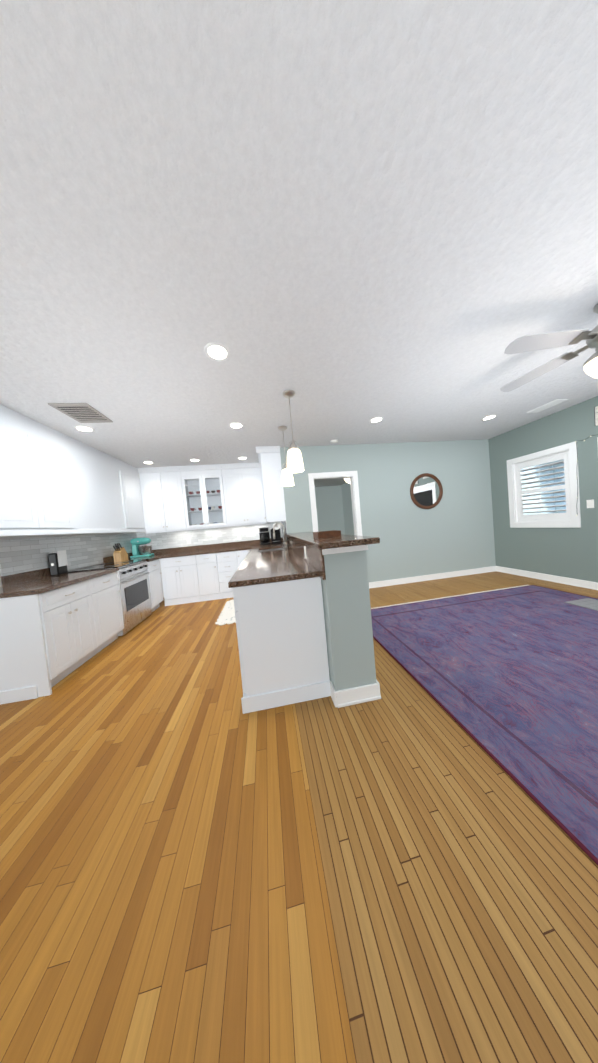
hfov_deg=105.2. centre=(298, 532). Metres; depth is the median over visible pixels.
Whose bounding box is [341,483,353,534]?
wall
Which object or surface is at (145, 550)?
stand mixer
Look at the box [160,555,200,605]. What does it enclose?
base cabinet
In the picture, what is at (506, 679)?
rug
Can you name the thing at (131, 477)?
upper cabinet
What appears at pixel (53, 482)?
upper cabinet
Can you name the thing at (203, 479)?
upper cabinet
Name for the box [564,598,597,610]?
door mat
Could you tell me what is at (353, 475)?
door frame
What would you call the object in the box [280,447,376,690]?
wall
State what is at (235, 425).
recessed light
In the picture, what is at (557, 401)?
ceiling vent
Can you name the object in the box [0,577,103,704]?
base cabinet
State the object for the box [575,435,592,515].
string lights
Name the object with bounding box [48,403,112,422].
ceiling vent
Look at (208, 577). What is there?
base cabinet
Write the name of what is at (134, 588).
range oven
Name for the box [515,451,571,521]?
window shutters
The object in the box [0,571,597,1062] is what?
floor
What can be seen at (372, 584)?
baseboard
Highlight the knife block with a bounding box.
[113,543,127,561]
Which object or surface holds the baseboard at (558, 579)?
attached to the wall at (568, 552)
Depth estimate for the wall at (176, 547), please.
4.74 m
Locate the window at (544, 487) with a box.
[521,460,565,514]
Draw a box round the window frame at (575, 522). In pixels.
[507,441,580,527]
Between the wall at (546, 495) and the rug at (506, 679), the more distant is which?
the wall at (546, 495)
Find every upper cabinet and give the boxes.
[0,404,47,531]
[32,419,75,531]
[64,434,127,531]
[120,462,144,531]
[137,467,166,533]
[158,466,186,531]
[179,464,226,529]
[221,462,265,526]
[256,446,285,522]
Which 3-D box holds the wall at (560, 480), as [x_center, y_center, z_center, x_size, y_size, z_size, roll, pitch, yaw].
[7.816,-1.035,4.166,0.250,3.100,6.200,-5,2,-8]
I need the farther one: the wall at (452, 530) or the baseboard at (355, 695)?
the wall at (452, 530)
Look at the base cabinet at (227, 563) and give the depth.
4.32 m
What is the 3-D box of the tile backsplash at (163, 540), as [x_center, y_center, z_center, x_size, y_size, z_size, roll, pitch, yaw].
[-1.834,0.057,4.869,2.956,0.356,0.010,-5,2,-8]
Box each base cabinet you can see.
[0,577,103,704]
[96,572,123,647]
[120,559,163,611]
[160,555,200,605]
[196,553,220,601]
[216,551,237,598]
[233,577,330,713]
[236,550,249,566]
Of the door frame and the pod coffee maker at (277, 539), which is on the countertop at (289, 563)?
the pod coffee maker at (277, 539)
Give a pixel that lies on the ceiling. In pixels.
(346, 220)
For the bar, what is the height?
0.040 m
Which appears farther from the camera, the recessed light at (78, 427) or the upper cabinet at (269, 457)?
the upper cabinet at (269, 457)
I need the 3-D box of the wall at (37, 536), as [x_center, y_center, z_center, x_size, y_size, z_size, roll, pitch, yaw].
[-3.132,0.133,3.116,0.120,2.590,3.100,-5,2,-8]
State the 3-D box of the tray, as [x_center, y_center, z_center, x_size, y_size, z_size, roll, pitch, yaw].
[0.244,0.011,2.029,0.200,0.049,0.200,-5,2,-8]
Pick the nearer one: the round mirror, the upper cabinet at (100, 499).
the upper cabinet at (100, 499)
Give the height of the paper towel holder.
0.136 m
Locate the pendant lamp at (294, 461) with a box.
[283,390,303,472]
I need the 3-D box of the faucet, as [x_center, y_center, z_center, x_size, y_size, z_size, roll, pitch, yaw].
[-0.319,0.037,3.746,0.225,0.407,0.121,-5,2,-8]
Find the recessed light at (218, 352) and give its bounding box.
[204,342,229,361]
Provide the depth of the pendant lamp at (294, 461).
2.28 m
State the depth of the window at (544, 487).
3.73 m
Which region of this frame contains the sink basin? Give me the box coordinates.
[259,548,282,551]
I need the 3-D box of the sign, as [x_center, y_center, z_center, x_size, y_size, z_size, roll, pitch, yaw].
[3.943,-1.531,2.794,0.022,0.248,0.458,-5,2,-8]
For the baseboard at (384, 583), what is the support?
attached to the wall at (452, 530)
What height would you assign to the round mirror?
0.670 m
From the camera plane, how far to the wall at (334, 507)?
8.54 m
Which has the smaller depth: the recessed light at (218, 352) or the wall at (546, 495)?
the recessed light at (218, 352)
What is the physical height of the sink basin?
0.199 m
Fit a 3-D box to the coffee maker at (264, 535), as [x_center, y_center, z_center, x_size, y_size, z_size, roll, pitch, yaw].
[-0.720,0.060,4.790,0.210,0.359,0.298,-5,2,-8]
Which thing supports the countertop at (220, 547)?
on the base cabinet at (180, 580)
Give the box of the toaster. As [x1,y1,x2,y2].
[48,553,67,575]
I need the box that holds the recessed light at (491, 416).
[482,414,497,420]
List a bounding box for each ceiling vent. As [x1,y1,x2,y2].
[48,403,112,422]
[527,399,567,412]
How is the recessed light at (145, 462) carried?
in the ceiling
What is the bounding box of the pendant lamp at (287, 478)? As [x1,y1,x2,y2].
[278,426,293,486]
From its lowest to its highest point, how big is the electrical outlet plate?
0.115 m
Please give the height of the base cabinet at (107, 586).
0.872 m
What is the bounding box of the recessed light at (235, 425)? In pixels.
[229,422,243,428]
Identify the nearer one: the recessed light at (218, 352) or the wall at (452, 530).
the recessed light at (218, 352)
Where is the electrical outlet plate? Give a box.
[586,499,593,507]
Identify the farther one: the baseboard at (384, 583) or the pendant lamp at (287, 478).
the baseboard at (384, 583)
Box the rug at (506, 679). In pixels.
[371,585,597,864]
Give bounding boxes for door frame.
[308,471,361,535]
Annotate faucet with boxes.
[273,523,286,546]
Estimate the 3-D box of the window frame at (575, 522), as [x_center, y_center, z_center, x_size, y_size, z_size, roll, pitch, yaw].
[3.950,-0.699,3.714,0.136,1.218,0.938,-5,2,-8]
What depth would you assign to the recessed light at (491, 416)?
3.38 m
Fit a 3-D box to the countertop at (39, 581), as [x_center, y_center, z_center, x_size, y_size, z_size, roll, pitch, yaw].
[-2.591,0.461,2.393,0.671,0.140,1.067,-5,2,-8]
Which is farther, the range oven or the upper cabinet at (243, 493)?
the upper cabinet at (243, 493)
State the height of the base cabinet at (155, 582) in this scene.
0.872 m
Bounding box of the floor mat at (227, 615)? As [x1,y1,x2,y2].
[215,599,235,625]
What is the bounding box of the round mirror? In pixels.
[410,473,442,508]
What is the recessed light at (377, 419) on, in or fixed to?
in the ceiling
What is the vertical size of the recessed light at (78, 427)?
0.006 m
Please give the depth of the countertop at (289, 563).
1.97 m
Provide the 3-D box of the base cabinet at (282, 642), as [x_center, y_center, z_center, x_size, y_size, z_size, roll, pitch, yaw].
[-0.199,0.770,2.091,0.656,0.873,0.995,-5,2,-8]
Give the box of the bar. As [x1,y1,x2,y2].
[285,531,379,549]
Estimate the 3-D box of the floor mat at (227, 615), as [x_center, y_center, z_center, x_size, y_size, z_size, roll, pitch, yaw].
[-0.967,1.217,3.655,0.531,0.010,1.105,-5,2,-8]
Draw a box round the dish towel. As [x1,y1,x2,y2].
[52,550,67,566]
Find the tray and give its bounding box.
[313,530,340,537]
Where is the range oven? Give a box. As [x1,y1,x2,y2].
[67,559,151,635]
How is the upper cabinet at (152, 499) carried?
attached to the wall at (176, 547)
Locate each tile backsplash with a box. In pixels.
[0,534,135,575]
[136,521,279,548]
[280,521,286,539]
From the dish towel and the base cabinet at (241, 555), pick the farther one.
the base cabinet at (241, 555)
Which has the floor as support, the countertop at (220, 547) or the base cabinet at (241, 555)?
the base cabinet at (241, 555)
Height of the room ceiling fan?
0.604 m
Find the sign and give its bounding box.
[594,406,597,425]
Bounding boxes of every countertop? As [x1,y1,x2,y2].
[0,557,118,597]
[103,549,159,561]
[160,541,239,558]
[228,537,325,587]
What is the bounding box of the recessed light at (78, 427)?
[73,425,94,431]
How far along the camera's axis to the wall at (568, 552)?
3.55 m
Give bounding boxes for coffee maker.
[259,527,269,544]
[270,528,281,543]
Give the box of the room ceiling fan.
[500,304,597,391]
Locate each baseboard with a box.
[322,545,378,707]
[366,545,380,698]
[378,566,495,586]
[496,566,597,589]
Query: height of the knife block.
0.307 m
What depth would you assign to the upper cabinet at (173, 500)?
4.43 m
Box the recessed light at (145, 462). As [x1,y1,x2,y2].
[142,461,153,463]
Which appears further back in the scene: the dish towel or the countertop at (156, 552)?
the countertop at (156, 552)
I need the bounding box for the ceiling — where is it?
[0,0,597,486]
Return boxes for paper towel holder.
[273,522,279,529]
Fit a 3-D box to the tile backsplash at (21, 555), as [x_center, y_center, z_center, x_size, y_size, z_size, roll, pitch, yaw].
[-3.098,0.261,3.433,0.010,0.437,2.430,-5,2,-8]
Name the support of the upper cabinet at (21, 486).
attached to the wall at (37, 536)
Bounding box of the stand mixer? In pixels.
[130,537,153,557]
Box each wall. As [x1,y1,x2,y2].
[0,532,135,586]
[136,469,281,597]
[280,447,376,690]
[298,439,495,581]
[315,485,344,533]
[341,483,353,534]
[488,396,597,581]
[522,462,555,519]
[553,459,565,512]
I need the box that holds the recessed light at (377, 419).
[369,417,383,422]

